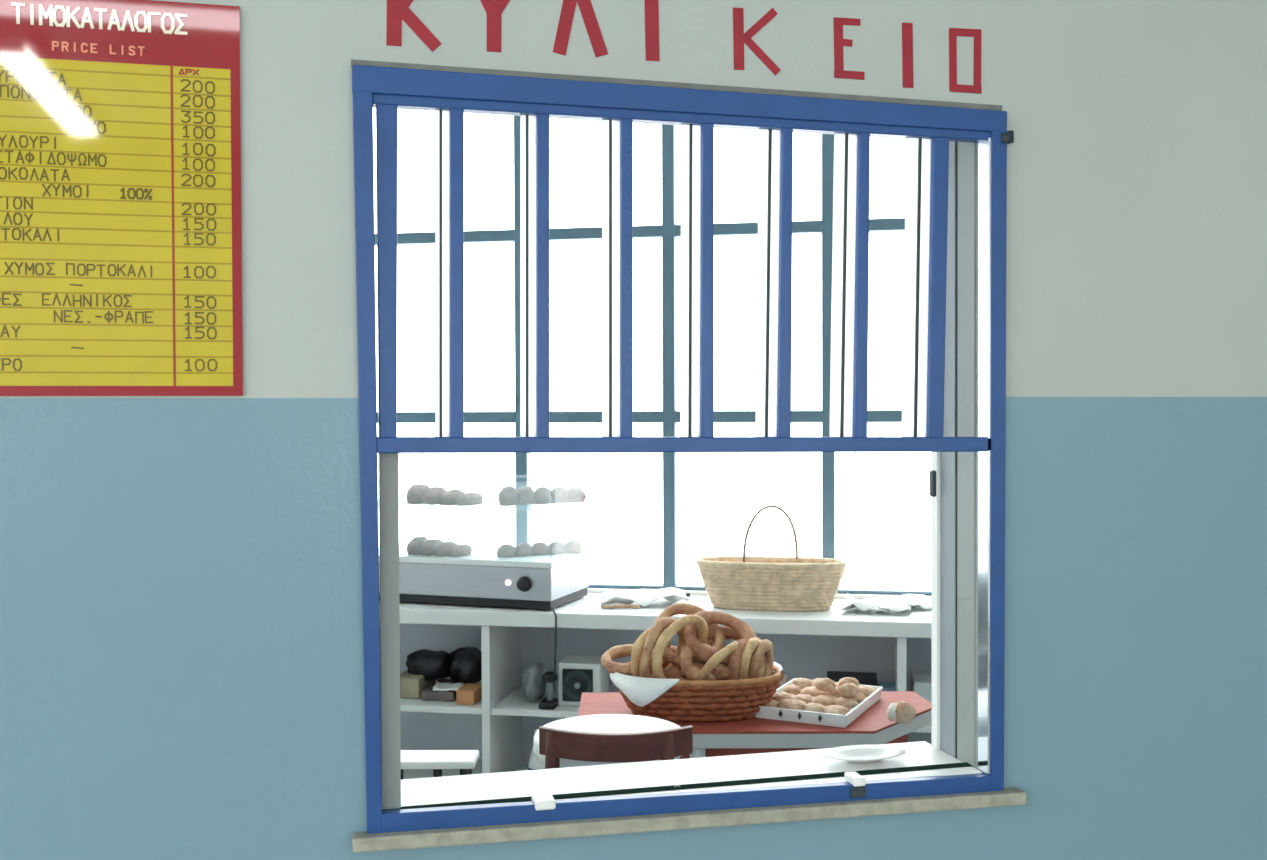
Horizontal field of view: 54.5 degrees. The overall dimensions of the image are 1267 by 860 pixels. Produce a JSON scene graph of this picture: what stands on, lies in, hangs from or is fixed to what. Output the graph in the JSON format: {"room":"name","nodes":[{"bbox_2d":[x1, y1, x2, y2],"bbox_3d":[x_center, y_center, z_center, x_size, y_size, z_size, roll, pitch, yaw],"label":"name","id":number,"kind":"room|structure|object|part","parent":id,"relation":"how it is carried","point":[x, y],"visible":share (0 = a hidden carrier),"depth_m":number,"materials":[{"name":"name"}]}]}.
{"room":"school corridor","nodes":[
{"label":"school corridor","id":0,"kind":"room"},
{"bbox_2d":[0,0,1266,859],"bbox_3d":[0.081,-0.134,1.923,8.200,3.300,0.160,0,1,-14],"label":"wall","id":1,"kind":"structure","parent":0,"point":[182,656],"depth_m":1.88,"materials":[{"name":"paint"}]},
{"bbox_2d":[0,0,242,395],"bbox_3d":[-0.710,-0.311,1.641,0.357,0.531,0.006,0,1,-14],"label":"list","id":2,"kind":"object","parent":1,"relation":"attached to","point":[121,211],"visible":1,"depth_m":1.65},
{"bbox_2d":[351,59,1013,833],"bbox_3d":[0.083,0.028,1.936,1.022,1.101,0.220,0,1,-14],"label":"window","id":3,"kind":"structure","parent":1,"relation":"in","point":[967,489],"depth_m":1.93,"materials":[{"name":"blue paint"}]},
{"bbox_2d":[373,94,990,452],"bbox_3d":[0.097,-0.220,1.847,0.967,0.516,0.028,0,1,-14],"label":"window grille","id":4,"kind":"object","parent":3,"relation":"attached to","point":[927,149],"visible":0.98,"depth_m":1.84,"materials":[{"name":"blue metal"}]},
{"bbox_3d":[0.106,0.559,1.854,0.994,0.043,0.018,0,1,-14],"label":"frame rail","id":5,"kind":"part","parent":3,"relation":"part of","materials":[{"name":"blue paint"}]},
{"bbox_3d":[0.347,0.560,1.902,0.024,0.016,0.007,0,1,-14],"label":"latch plate","id":6,"kind":"part","parent":3,"relation":"part of","materials":[{"name":"metal"}]},
{"bbox_2d":[823,745,905,762],"bbox_3d":[0.383,0.541,2.043,0.144,0.013,0.084,0,1,-14],"label":"dish","id":7,"kind":"object","parent":3,"relation":"on","point":[852,753],"visible":1,"depth_m":2.06,"materials":[{"name":"white ceramic"}]},
{"bbox_2d":[386,0,981,93],"bbox_3d":[0.102,-0.600,1.837,0.924,0.142,0.002,0,1,-14],"label":"painted sign","id":8,"kind":"object","parent":1,"relation":"attached to","point":[397,10],"visible":1,"depth_m":1.82,"materials":[{"name":"red paint"}]},
{"bbox_2d":[352,788,1026,852],"bbox_3d":[0.114,0.582,1.844,1.045,0.036,0.030,0,1,-14],"label":"window sill","id":9,"kind":"structure","parent":1,"relation":"attached to","point":[361,841],"depth_m":1.82,"materials":[{"name":"grey stone"}]},
{"bbox_2d":[588,588,931,599],"bbox_3d":[-0.751,-0.178,4.706,5.050,3.300,0.150,0,1,10],"label":"wall","id":10,"kind":"structure","parent":0,"point":[590,590],"depth_m":4.39,"materials":[{"name":"white paint"}]},
{"bbox_2d":[374,116,931,595],"bbox_3d":[-0.779,-0.395,4.692,4.500,1.965,0.060,0,1,10],"label":"window","id":11,"kind":"structure","parent":10,"relation":"in","point":[668,231],"depth_m":4.50,"materials":[{"name":"teal metal"}]},
{"bbox_3d":[-0.779,-0.395,4.692,4.500,1.965,0.060,0,1,10],"label":"frame","id":12,"kind":"part","parent":11,"relation":"part of","materials":[{"name":"metal"}]},
{"bbox_3d":[-0.750,1.538,3.768,5.032,0.100,3.766,0,1,-14],"label":"floor","id":13,"kind":"structure","parent":0,"visible":0},
{"bbox_2d":[400,750,479,779],"bbox_3d":[-0.583,1.194,3.383,0.308,0.600,0.120,0,1,0],"label":"stool","id":14,"kind":"object","parent":13,"relation":"on","point":[437,760],"visible":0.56,"depth_m":3.34,"materials":[{"name":"white plastic"}]},
{"bbox_3d":[-0.530,1.205,3.341,0.023,0.578,0.024,0,1,0],"label":"leg","id":15,"kind":"part","parent":14,"relation":"part of","materials":[{"name":"black plastic"}]},
{"bbox_3d":[-0.584,0.905,3.378,0.308,0.022,0.120,0,1,0],"label":"seat","id":16,"kind":"part","parent":14,"relation":"part of","materials":[{"name":"white"}]},
{"bbox_3d":[-0.459,1.205,3.341,0.023,0.578,0.024,0,1,0],"label":"leg","id":17,"kind":"part","parent":14,"relation":"part of","materials":[{"name":"black plastic"}]},
{"bbox_2d":[534,714,692,768],"bbox_3d":[-0.044,1.042,2.519,0.322,0.930,0.378,0,1,0],"label":"bar stool","id":18,"kind":"object","parent":13,"relation":"on","point":[597,739],"visible":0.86,"depth_m":2.37,"materials":[{"name":"brown wood"}]},
{"bbox_3d":[-0.163,1.048,2.376,0.030,0.925,0.068,0,1,20],"label":"leg","id":19,"kind":"part","parent":18,"relation":"part of","materials":[{"name":"brown wood"}]},
{"bbox_3d":[-0.034,0.606,2.378,0.300,0.053,0.075,0,1,0],"label":"rail","id":20,"kind":"part","parent":18,"relation":"part of","materials":[{"name":"brown wood"}]},
{"bbox_3d":[0.074,1.047,2.362,0.030,0.925,0.068,-1,1,-20],"label":"leg","id":21,"kind":"part","parent":18,"relation":"part of","materials":[{"name":"brown wood"}]},
{"bbox_2d":[400,623,931,778],"bbox_3d":[-0.786,1.067,4.428,4.784,0.820,0.428,0,1,10],"label":"open shelf unit","id":22,"kind":"object","parent":13,"relation":"on","point":[502,725],"visible":0.23,"depth_m":4.39,"materials":[{"name":"grey laminate"}]},
{"bbox_2d":[400,670,435,698],"bbox_3d":[-0.784,0.905,4.401,0.099,0.070,0.180,0,1,10],"label":"carton","id":23,"kind":"object","parent":22,"relation":"on","point":[411,685],"visible":0.47,"depth_m":4.31,"materials":[{"name":"beige cardboard"}]},
{"bbox_2d":[406,649,450,680],"bbox_3d":[-0.738,0.846,4.424,0.189,0.107,0.175,0,1,10],"label":"bag","id":24,"kind":"object","parent":23,"relation":"on","point":[433,665],"visible":0.89,"depth_m":4.37,"materials":[{"name":"black plastic"}]},
{"bbox_2d":[421,679,455,700],"bbox_3d":[-0.665,0.923,4.370,0.116,0.033,0.200,0,1,10],"label":"carton","id":25,"kind":"object","parent":22,"relation":"on","point":[428,693],"visible":0.56,"depth_m":4.28,"materials":[{"name":"grey cardboard"}]},
{"bbox_2d":[433,681,464,690],"bbox_3d":[-0.648,0.899,4.316,0.100,0.014,0.090,0,1,-1],"label":"folded paper","id":26,"kind":"object","parent":25,"relation":"on","point":[440,686],"visible":0.98,"depth_m":4.30,"materials":[{"name":"white paper"}]},
{"bbox_2d":[449,646,481,683],"bbox_3d":[-0.597,0.844,4.409,0.176,0.130,0.144,1,1,42],"label":"bag","id":27,"kind":"object","parent":25,"relation":"on","point":[465,666],"visible":0.88,"depth_m":4.36,"materials":[{"name":"black plastic"}]},
{"bbox_3d":[-1.796,0.952,4.600,2.677,0.022,0.399,0,1,10],"label":"shelf","id":28,"kind":"part","parent":22,"relation":"part of","materials":[{"name":"white laminate"}]},
{"bbox_3d":[-1.795,1.248,4.605,2.677,0.020,0.399,0,1,10],"label":"shelf","id":29,"kind":"part","parent":22,"relation":"part of","materials":[{"name":"white laminate"}]},
{"bbox_2d":[456,683,481,704],"bbox_3d":[-0.567,0.916,4.271,0.064,0.050,0.120,0,1,10],"label":"carton","id":30,"kind":"object","parent":22,"relation":"on","point":[470,693],"visible":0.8,"depth_m":4.22,"materials":[{"name":"orange cardboard"}]},
{"bbox_3d":[0.216,1.246,4.250,1.346,0.020,0.399,0,1,10],"label":"shelf","id":31,"kind":"part","parent":22,"relation":"part of","materials":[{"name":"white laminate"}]},
{"bbox_2d":[522,662,545,701],"bbox_3d":[-0.345,0.877,4.277,0.079,0.127,0.176,0,1,10],"label":"crumpled bag","id":32,"kind":"object","parent":22,"relation":"on","point":[535,687],"visible":0.96,"depth_m":4.23,"materials":[{"name":"grey plastic"}]},
{"bbox_2d":[528,729,544,769],"bbox_3d":[-0.329,1.135,4.233,0.069,0.206,0.069,0,1,10],"label":"plastic bottle","id":33,"kind":"object","parent":22,"relation":"on","point":[535,763],"visible":0.16,"depth_m":4.21,"materials":[{"name":"white paint"}]},
{"bbox_2d":[539,671,558,709],"bbox_3d":[-0.286,0.882,4.181,0.058,0.119,0.080,0,1,10],"label":"joystick","id":34,"kind":"object","parent":22,"relation":"on","point":[550,702],"visible":0.94,"depth_m":4.17,"materials":[{"name":"black plastic"}]},
{"bbox_3d":[0.214,0.951,4.245,1.346,0.022,0.399,0,1,10],"label":"shelf","id":35,"kind":"part","parent":22,"relation":"part of","materials":[{"name":"white laminate"}]},
{"bbox_2d":[558,655,608,705],"bbox_3d":[-0.173,0.867,4.243,0.150,0.147,0.158,0,1,10],"label":"loudspeaker","id":36,"kind":"object","parent":22,"relation":"on","point":[577,675],"visible":0.89,"depth_m":4.18,"materials":[{"name":"white plastic"}]},
{"bbox_2d":[562,669,592,701],"bbox_3d":[-0.190,0.868,4.182,0.106,0.111,0.008,0,1,10],"label":"grille","id":37,"kind":"object","parent":36,"relation":"attached to","point":[575,682],"depth_m":4.18,"materials":[{"name":"grey metal"}]},
{"bbox_2d":[379,593,931,637],"bbox_3d":[-0.791,0.630,4.415,4.830,0.050,0.455,0,1,10],"label":"countertop","id":38,"kind":"structure","parent":22,"relation":"on","point":[585,612],"depth_m":4.08,"materials":[{"name":"white laminate"}]},
{"bbox_2d":[379,544,590,609],"bbox_3d":[-0.600,0.387,4.397,0.808,0.436,0.392,0,1,19],"label":"display warmer","id":39,"kind":"object","parent":38,"relation":"on","point":[479,578],"visible":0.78,"depth_m":4.22,"materials":[{"name":"silver metal"}]},
{"bbox_2d":[406,536,427,554],"bbox_3d":[-0.763,0.410,4.380,0.069,0.060,0.135,0,1,19],"label":"pastry","id":40,"kind":"object","parent":39,"relation":"on","point":[413,547],"visible":0.73,"depth_m":4.33,"materials":[{"name":"grey food"}]},
{"bbox_2d":[406,484,429,504],"bbox_3d":[-0.761,0.226,4.376,0.080,0.069,0.169,0,1,19],"label":"pastry","id":41,"kind":"object","parent":39,"relation":"on","point":[415,493],"visible":0.81,"depth_m":4.32,"materials":[{"name":"grey food"}]},
{"bbox_2d":[420,539,442,555],"bbox_3d":[-0.716,0.413,4.362,0.069,0.052,0.140,0,1,19],"label":"pastry","id":42,"kind":"object","parent":39,"relation":"on","point":[427,548],"visible":0.78,"depth_m":4.32,"materials":[{"name":"white food"}]},
{"bbox_2d":[422,487,446,504],"bbox_3d":[-0.696,0.231,4.351,0.076,0.060,0.160,0,1,19],"label":"pastry","id":43,"kind":"object","parent":39,"relation":"on","point":[431,497],"visible":0.8,"depth_m":4.30,"materials":[{"name":"grey food"}]},
{"bbox_2d":[434,541,457,555],"bbox_3d":[-0.661,0.417,4.344,0.064,0.045,0.136,0,1,19],"label":"pastry","id":44,"kind":"object","parent":39,"relation":"on","point":[442,549],"visible":0.8,"depth_m":4.30,"materials":[{"name":"white food"}]},
{"bbox_2d":[438,489,463,504],"bbox_3d":[-0.631,0.235,4.339,0.078,0.051,0.163,0,1,19],"label":"pastry","id":45,"kind":"object","parent":39,"relation":"on","point":[449,497],"visible":0.8,"depth_m":4.28,"materials":[{"name":"grey food"}]},
{"bbox_2d":[449,544,471,556],"bbox_3d":[-0.606,0.421,4.328,0.066,0.038,0.134,0,1,19],"label":"pastry","id":46,"kind":"object","parent":39,"relation":"on","point":[459,550],"visible":1,"depth_m":4.29,"materials":[{"name":"white food"}]},
{"bbox_2d":[456,492,482,505],"bbox_3d":[-0.572,0.240,4.312,0.080,0.042,0.154,0,1,19],"label":"pastry","id":47,"kind":"object","parent":39,"relation":"on","point":[465,499],"visible":1,"depth_m":4.26,"materials":[{"name":"grey food"}]},
{"bbox_2d":[379,587,587,609],"bbox_3d":[-0.596,0.584,4.410,0.792,0.030,0.344,0,1,19],"label":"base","id":48,"kind":"object","parent":39,"relation":"attached to","point":[416,595],"depth_m":4.21,"materials":[{"name":"black plastic"}]},
{"bbox_2d":[496,544,515,557],"bbox_3d":[-0.441,0.419,4.293,0.065,0.042,0.104,0,1,19],"label":"pastry","id":49,"kind":"object","parent":39,"relation":"on","point":[505,550],"visible":0.99,"depth_m":4.26,"materials":[{"name":"white food"}]},
{"bbox_2d":[498,486,517,505],"bbox_3d":[-0.434,0.228,4.276,0.072,0.066,0.096,0,1,-8],"label":"pastry","id":50,"kind":"object","parent":39,"relation":"on","point":[508,496],"visible":0.99,"depth_m":4.24,"materials":[{"name":"grey food"}]},
{"bbox_3d":[-0.370,0.518,4.128,0.052,0.052,0.028,0,1,19],"label":"control knob","id":51,"kind":"part","parent":39,"relation":"part of","materials":[{"name":"black plastic"}]},
{"bbox_2d":[515,543,532,555],"bbox_3d":[-0.383,0.418,4.322,0.071,0.042,0.092,1,1,43],"label":"pastry","id":52,"kind":"object","parent":39,"relation":"on","point":[522,549],"visible":1,"depth_m":4.29,"materials":[{"name":"food"}]},
{"bbox_2d":[517,486,535,504],"bbox_3d":[-0.375,0.229,4.310,0.074,0.063,0.101,0,1,19],"label":"pastry","id":53,"kind":"object","parent":39,"relation":"on","point":[526,495],"visible":0.98,"depth_m":4.28,"materials":[{"name":"grey food"}]},
{"bbox_2d":[532,542,548,554],"bbox_3d":[-0.331,0.418,4.349,0.096,0.042,0.070,-1,1,-44],"label":"pastry","id":54,"kind":"object","parent":39,"relation":"on","point":[539,548],"visible":0.98,"depth_m":4.32,"materials":[{"name":"food"}]},
{"bbox_2d":[534,487,551,503],"bbox_3d":[-0.320,0.230,4.346,0.074,0.060,0.098,0,1,19],"label":"pastry","id":55,"kind":"object","parent":39,"relation":"on","point":[543,494],"visible":0.96,"depth_m":4.31,"materials":[{"name":"grey food"}]},
{"bbox_2d":[552,607,556,690],"bbox_3d":[-0.274,0.733,4.163,0.013,0.296,0.178,0,1,-10],"label":"power cord","id":56,"kind":"object","parent":39,"relation":"hanging from","point":[555,652],"visible":0.81,"depth_m":4.08,"materials":[{"name":"plastic"}]},
{"bbox_2d":[548,541,564,553],"bbox_3d":[-0.275,0.417,4.376,0.064,0.042,0.104,0,1,19],"label":"pastry","id":57,"kind":"object","parent":39,"relation":"on","point":[557,547],"visible":0.98,"depth_m":4.34,"materials":[{"name":"food"}]},
{"bbox_2d":[551,487,568,502],"bbox_3d":[-0.261,0.230,4.378,0.072,0.057,0.099,0,1,19],"label":"pastry","id":58,"kind":"object","parent":39,"relation":"on","point":[559,494],"visible":0.95,"depth_m":4.34,"materials":[{"name":"white food"}]},
{"bbox_2d":[564,540,582,552],"bbox_3d":[-0.220,0.416,4.405,0.072,0.042,0.095,0,1,19],"label":"pastry","id":59,"kind":"object","parent":39,"relation":"on","point":[573,546],"visible":1,"depth_m":4.37,"materials":[{"name":"food"}]},
{"bbox_2d":[568,487,586,502],"bbox_3d":[-0.207,0.231,4.406,0.071,0.054,0.100,0,1,19],"label":"pastry","id":60,"kind":"object","parent":39,"relation":"on","point":[576,494],"visible":0.94,"depth_m":4.38,"materials":[{"name":"white food"}]},
{"bbox_2d":[601,604,639,608],"bbox_3d":[-0.044,0.597,4.168,0.132,0.015,0.014,0,1,-2],"label":"wooden stick","id":61,"kind":"object","parent":38,"relation":"on","point":[612,605],"visible":1,"depth_m":4.16,"materials":[{"name":"wood"}]},
{"bbox_2d":[601,587,688,606],"bbox_3d":[0.036,0.579,4.281,0.300,0.047,0.200,0,1,-1],"label":"wrapping paper","id":62,"kind":"object","parent":38,"relation":"on","point":[644,597],"visible":0.99,"depth_m":4.25,"materials":[{"name":"white paper"}]},
{"bbox_2d":[696,505,846,611],"bbox_3d":[0.466,0.430,4.172,0.508,0.351,0.197,0,1,12],"label":"basket","id":63,"kind":"object","parent":38,"relation":"on","point":[754,583],"visible":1,"depth_m":4.10,"materials":[{"name":"wicker"}]},
{"bbox_3d":[0.466,0.354,4.171,0.245,0.199,0.008,-1,1,-34],"label":"hoop handle","id":64,"kind":"part","parent":63,"relation":"part of","materials":[{"name":"wicker"}]},
{"bbox_2d":[841,593,911,611],"bbox_3d":[0.818,0.582,4.123,0.220,0.038,0.200,0,1,16],"label":"paper bag","id":65,"kind":"object","parent":38,"relation":"on","point":[884,603],"visible":0.98,"depth_m":4.08,"materials":[{"name":"white paper"}]},
{"bbox_2d":[893,594,931,608],"bbox_3d":[0.959,0.583,4.179,0.120,0.037,0.160,0,1,-7],"label":"paper sheet","id":66,"kind":"object","parent":38,"relation":"on","point":[918,600],"visible":0.78,"depth_m":4.15,"materials":[{"name":"white paper"}]},
{"bbox_2d":[827,671,877,685],"bbox_3d":[0.734,0.887,4.133,0.168,0.104,0.220,0,1,10],"label":"tray","id":67,"kind":"object","parent":22,"relation":"on","point":[864,678],"visible":0.23,"depth_m":4.16,"materials":[{"name":"plastic"}]},
{"bbox_2d":[879,682,895,690],"bbox_3d":[0.851,0.896,4.112,0.055,0.085,0.100,0,1,10],"label":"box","id":68,"kind":"object","parent":22,"relation":"on","point":[887,686],"visible":0.22,"depth_m":4.09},
{"bbox_2d":[911,670,931,702],"bbox_3d":[0.972,0.879,4.101,0.082,0.118,0.200,0,1,10],"label":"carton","id":69,"kind":"object","parent":22,"relation":"on","point":[921,680],"visible":0.27,"depth_m":4.01,"materials":[{"name":"white cardboard"}]},
{"bbox_3d":[1.211,0.950,4.070,0.617,0.022,0.399,0,1,10],"label":"shelf","id":70,"kind":"part","parent":22,"relation":"part of","materials":[{"name":"white laminate"}]},
{"bbox_2d":[578,691,931,758],"bbox_3d":[0.330,1.113,3.224,0.944,0.760,0.420,0,1,0],"label":"table","id":71,"kind":"object","parent":13,"relation":"on","point":[873,726],"visible":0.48,"depth_m":3.06,"materials":[{"name":"red laminate"}]},
{"bbox_3d":[0.159,1.139,3.044,0.040,0.717,0.040,0,1,0],"label":"leg","id":72,"kind":"part","parent":71,"relation":"part of","materials":[{"name":"white laminate"}]},
{"bbox_2d":[616,660,783,722],"bbox_3d":[0.165,0.678,3.191,0.443,0.117,0.294,0,1,0],"label":"bread basket","id":73,"kind":"object","parent":71,"relation":"on","point":[687,701],"visible":0.62,"depth_m":3.08,"materials":[{"name":"brown wicker"}]},
{"bbox_2d":[601,644,654,674],"bbox_3d":[-0.006,0.595,3.190,0.154,0.064,0.139,1,1,36],"label":"ring","id":74,"kind":"object","parent":73,"relation":"in","point":[619,651],"visible":0.5,"depth_m":3.17,"materials":[{"name":"brown food"}]},
{"bbox_2d":[610,672,679,706],"bbox_3d":[0.024,0.653,3.097,0.208,0.073,0.066,0,1,33],"label":"paper napkin","id":75,"kind":"object","parent":73,"relation":"in","point":[641,691],"visible":1,"depth_m":3.07,"materials":[{"name":"white paper"}]},
{"bbox_2d":[631,627,670,676],"bbox_3d":[0.041,0.588,3.180,0.058,0.163,0.166,1,1,37],"label":"ring","id":76,"kind":"object","parent":73,"relation":"in","point":[637,649],"visible":0.27,"depth_m":3.11,"materials":[{"name":"beige food"}]},
{"bbox_2d":[639,617,684,677],"bbox_3d":[0.076,0.567,3.164,0.062,0.177,0.195,1,1,36],"label":"ring","id":77,"kind":"object","parent":73,"relation":"in","point":[661,624],"visible":0.62,"depth_m":3.10,"materials":[{"name":"brown food"}]},
{"bbox_2d":[640,646,685,678],"bbox_3d":[0.107,0.616,3.242,0.192,0.070,0.172,0,1,6],"label":"ring","id":78,"kind":"object","parent":73,"relation":"in","point":[668,673],"visible":0.1,"depth_m":3.16,"materials":[{"name":"brown food"}]},
{"bbox_2d":[653,603,724,666],"bbox_3d":[0.146,0.539,3.237,0.191,0.148,0.160,0,1,4],"label":"ring","id":79,"kind":"object","parent":78,"relation":"on","point":[678,608],"visible":0.44,"depth_m":3.26,"materials":[{"name":"brown food"}]},
{"bbox_2d":[669,669,686,679],"bbox_3d":[0.189,0.648,3.188,0.211,0.043,0.201,0,1,0],"label":"ring","id":80,"kind":"object","parent":73,"relation":"in","point":[671,677],"visible":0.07,"depth_m":3.13,"materials":[{"name":"food"}]},
{"bbox_2d":[680,626,757,679],"bbox_3d":[0.227,0.578,3.192,0.212,0.116,0.175,0,1,5],"label":"ring","id":81,"kind":"object","parent":80,"relation":"on","point":[723,673],"visible":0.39,"depth_m":3.20,"materials":[{"name":"brown food"}]},
{"bbox_2d":[652,615,707,678],"bbox_3d":[0.119,0.571,3.143,0.067,0.199,0.195,1,1,43],"label":"ring","id":82,"kind":"object","parent":73,"relation":"in","point":[699,622],"visible":0.62,"depth_m":3.09,"materials":[{"name":"beige food"}]},
{"bbox_2d":[680,643,725,679],"bbox_3d":[0.175,0.595,3.139,0.123,0.100,0.085,0,1,-16],"label":"ring","id":83,"kind":"object","parent":73,"relation":"in","point":[691,672],"visible":0.53,"depth_m":3.11,"materials":[{"name":"brown food"}]},
{"bbox_2d":[683,611,754,664],"bbox_3d":[0.220,0.537,3.188,0.190,0.120,0.148,0,1,-16],"label":"ring","id":84,"kind":"object","parent":83,"relation":"on","point":[744,630],"visible":0.65,"depth_m":3.18,"materials":[{"name":"brown food"}]},
{"bbox_2d":[699,641,737,679],"bbox_3d":[0.215,0.595,3.133,0.107,0.115,0.138,0,1,17],"label":"ring","id":85,"kind":"object","parent":73,"relation":"in","point":[720,655],"visible":0.68,"depth_m":3.08,"materials":[{"name":"beige food"}]},
{"bbox_2d":[706,636,765,668],"bbox_3d":[0.267,0.582,3.242,0.172,0.110,0.148,0,1,29],"label":"ring","id":86,"kind":"object","parent":73,"relation":"in","point":[709,642],"visible":0.12,"depth_m":3.24,"materials":[{"name":"food"}]},
{"bbox_2d":[728,639,746,679],"bbox_3d":[0.276,0.602,3.153,0.041,0.135,0.145,0,1,28],"label":"ring","id":87,"kind":"object","parent":73,"relation":"in","point":[735,658],"visible":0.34,"depth_m":3.09,"materials":[{"name":"brown food"}]},
{"bbox_2d":[739,637,764,678],"bbox_3d":[0.304,0.602,3.159,0.044,0.139,0.141,0,1,31],"label":"ring","id":88,"kind":"object","parent":73,"relation":"in","point":[751,644],"visible":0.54,"depth_m":3.11,"materials":[{"name":"beige food"}]},
{"bbox_2d":[748,639,773,678],"bbox_3d":[0.334,0.605,3.171,0.048,0.134,0.129,0,1,31],"label":"ring","id":89,"kind":"object","parent":73,"relation":"in","point":[765,647],"visible":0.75,"depth_m":3.13,"materials":[{"name":"brown food"}]},
{"bbox_2d":[773,662,785,683],"bbox_3d":[0.367,0.641,3.208,0.054,0.055,0.110,0,1,-8],"label":"paper napkin","id":90,"kind":"object","parent":73,"relation":"in","point":[779,666],"visible":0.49,"depth_m":3.20,"materials":[{"name":"paper"}]},
{"bbox_2d":[755,678,882,727],"bbox_3d":[0.488,0.716,3.236,0.252,0.032,0.354,0,1,26],"label":"tray","id":91,"kind":"object","parent":71,"relation":"on","point":[836,720],"visible":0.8,"depth_m":3.09,"materials":[{"name":"white cardboard"}]},
{"bbox_2d":[764,700,778,707],"bbox_3d":[0.353,0.709,3.157,0.060,0.027,0.062,0,1,7],"label":"pastry","id":92,"kind":"object","parent":91,"relation":"in","point":[772,703],"visible":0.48,"depth_m":3.14,"materials":[{"name":"food"}]},
{"bbox_2d":[771,692,794,701],"bbox_3d":[0.392,0.704,3.237,0.068,0.027,0.073,-1,1,-44],"label":"pastry","id":93,"kind":"object","parent":91,"relation":"on","point":[778,696],"visible":0.49,"depth_m":3.22,"materials":[{"name":"food"}]},
{"bbox_2d":[776,699,805,710],"bbox_3d":[0.405,0.703,3.136,0.070,0.032,0.070,0,1,29],"label":"pastry","id":94,"kind":"object","parent":91,"relation":"on","point":[795,704],"visible":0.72,"depth_m":3.11,"materials":[{"name":"beige food"}]},
{"bbox_2d":[782,684,801,694],"bbox_3d":[0.426,0.701,3.310,0.055,0.031,0.058,0,1,17],"label":"pastry","id":95,"kind":"object","parent":91,"relation":"on","point":[794,689],"visible":0.68,"depth_m":3.29,"materials":[{"name":"food"}]},
{"bbox_2d":[792,678,810,688],"bbox_3d":[0.468,0.698,3.386,0.063,0.030,0.050,0,1,2],"label":"pastry","id":96,"kind":"object","parent":91,"relation":"on","point":[801,682],"visible":0.69,"depth_m":3.37,"materials":[{"name":"food"}]},
{"bbox_2d":[792,694,813,703],"bbox_3d":[0.445,0.704,3.208,0.065,0.027,0.063,0,1,-15],"label":"pastry","id":97,"kind":"object","parent":91,"relation":"on","point":[806,698],"visible":0.52,"depth_m":3.19,"materials":[{"name":"food"}]},
{"bbox_2d":[800,687,822,696],"bbox_3d":[0.476,0.702,3.287,0.066,0.028,0.069,0,1,-2],"label":"pastry","id":98,"kind":"object","parent":91,"relation":"on","point":[812,691],"visible":0.56,"depth_m":3.27,"materials":[{"name":"food"}]},
{"bbox_2d":[803,703,824,712],"bbox_3d":[0.458,0.704,3.107,0.057,0.027,0.053,-1,1,-22],"label":"pastry","id":99,"kind":"object","parent":91,"relation":"on","point":[813,707],"visible":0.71,"depth_m":3.09,"materials":[{"name":"food"}]},
{"bbox_2d":[809,678,823,686],"bbox_3d":[0.515,0.696,3.364,0.068,0.034,0.059,0,1,33],"label":"pastry","id":100,"kind":"object","parent":91,"relation":"on","point":[812,683],"visible":0.27,"depth_m":3.36,"materials":[{"name":"food"}]},
{"bbox_2d":[811,695,836,705],"bbox_3d":[0.494,0.703,3.183,0.069,0.031,0.071,-1,1,-36],"label":"pastry","id":101,"kind":"object","parent":91,"relation":"on","point":[826,700],"visible":0.62,"depth_m":3.17,"materials":[{"name":"food"}]},
{"bbox_2d":[815,678,835,691],"bbox_3d":[0.506,0.669,3.228,0.053,0.036,0.047,-1,1,-41],"label":"pastry","id":102,"kind":"object","parent":91,"relation":"on","point":[826,684],"visible":1,"depth_m":3.21,"materials":[{"name":"beige food"}]},
{"bbox_2d":[822,687,843,697],"bbox_3d":[0.532,0.699,3.261,0.064,0.032,0.054,-1,1,-31],"label":"pastry","id":103,"kind":"object","parent":91,"relation":"on","point":[835,693],"visible":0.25,"depth_m":3.24,"materials":[{"name":"food"}]},
{"bbox_2d":[823,705,849,714],"bbox_3d":[0.510,0.705,3.083,0.069,0.028,0.062,0,1,19],"label":"pastry","id":104,"kind":"object","parent":91,"relation":"on","point":[832,709],"visible":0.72,"depth_m":3.07,"materials":[{"name":"food"}]},
{"bbox_2d":[833,697,858,708],"bbox_3d":[0.545,0.702,3.161,0.058,0.029,0.063,1,1,41],"label":"pastry","id":105,"kind":"object","parent":91,"relation":"on","point":[847,702],"visible":0.73,"depth_m":3.14,"materials":[{"name":"food"}]},
{"bbox_2d":[837,683,860,697],"bbox_3d":[0.555,0.670,3.168,0.054,0.036,0.047,-1,1,-33],"label":"pastry","id":106,"kind":"object","parent":105,"relation":"on","point":[848,689],"visible":1,"depth_m":3.15,"materials":[{"name":"beige food"}]},
{"bbox_2d":[850,692,865,703],"bbox_3d":[0.583,0.705,3.237,0.056,0.028,0.059,0,1,19],"label":"pastry","id":107,"kind":"object","parent":91,"relation":"on","point":[859,698],"visible":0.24,"depth_m":3.21,"materials":[{"name":"food"}]},
{"bbox_2d":[839,677,858,685],"bbox_3d":[0.568,0.669,3.241,0.051,0.036,0.048,0,1,16],"label":"pastry","id":108,"kind":"object","parent":107,"relation":"on","point":[845,680],"visible":0.55,"depth_m":3.23,"materials":[{"name":"food"}]},
{"bbox_2d":[859,686,874,696],"bbox_3d":[0.621,0.703,3.313,0.060,0.027,0.062,0,1,-15],"label":"pastry","id":109,"kind":"object","parent":91,"relation":"on","point":[866,691],"visible":0.55,"depth_m":3.29,"materials":[{"name":"food"}]},
{"bbox_2d":[886,701,915,723],"bbox_3d":[0.669,0.706,3.072,0.068,0.054,0.058,0,1,29],"label":"roll","id":110,"kind":"object","parent":71,"relation":"on","point":[900,712],"visible":1,"depth_m":3.06,"materials":[{"name":"beige food"}]}
]}

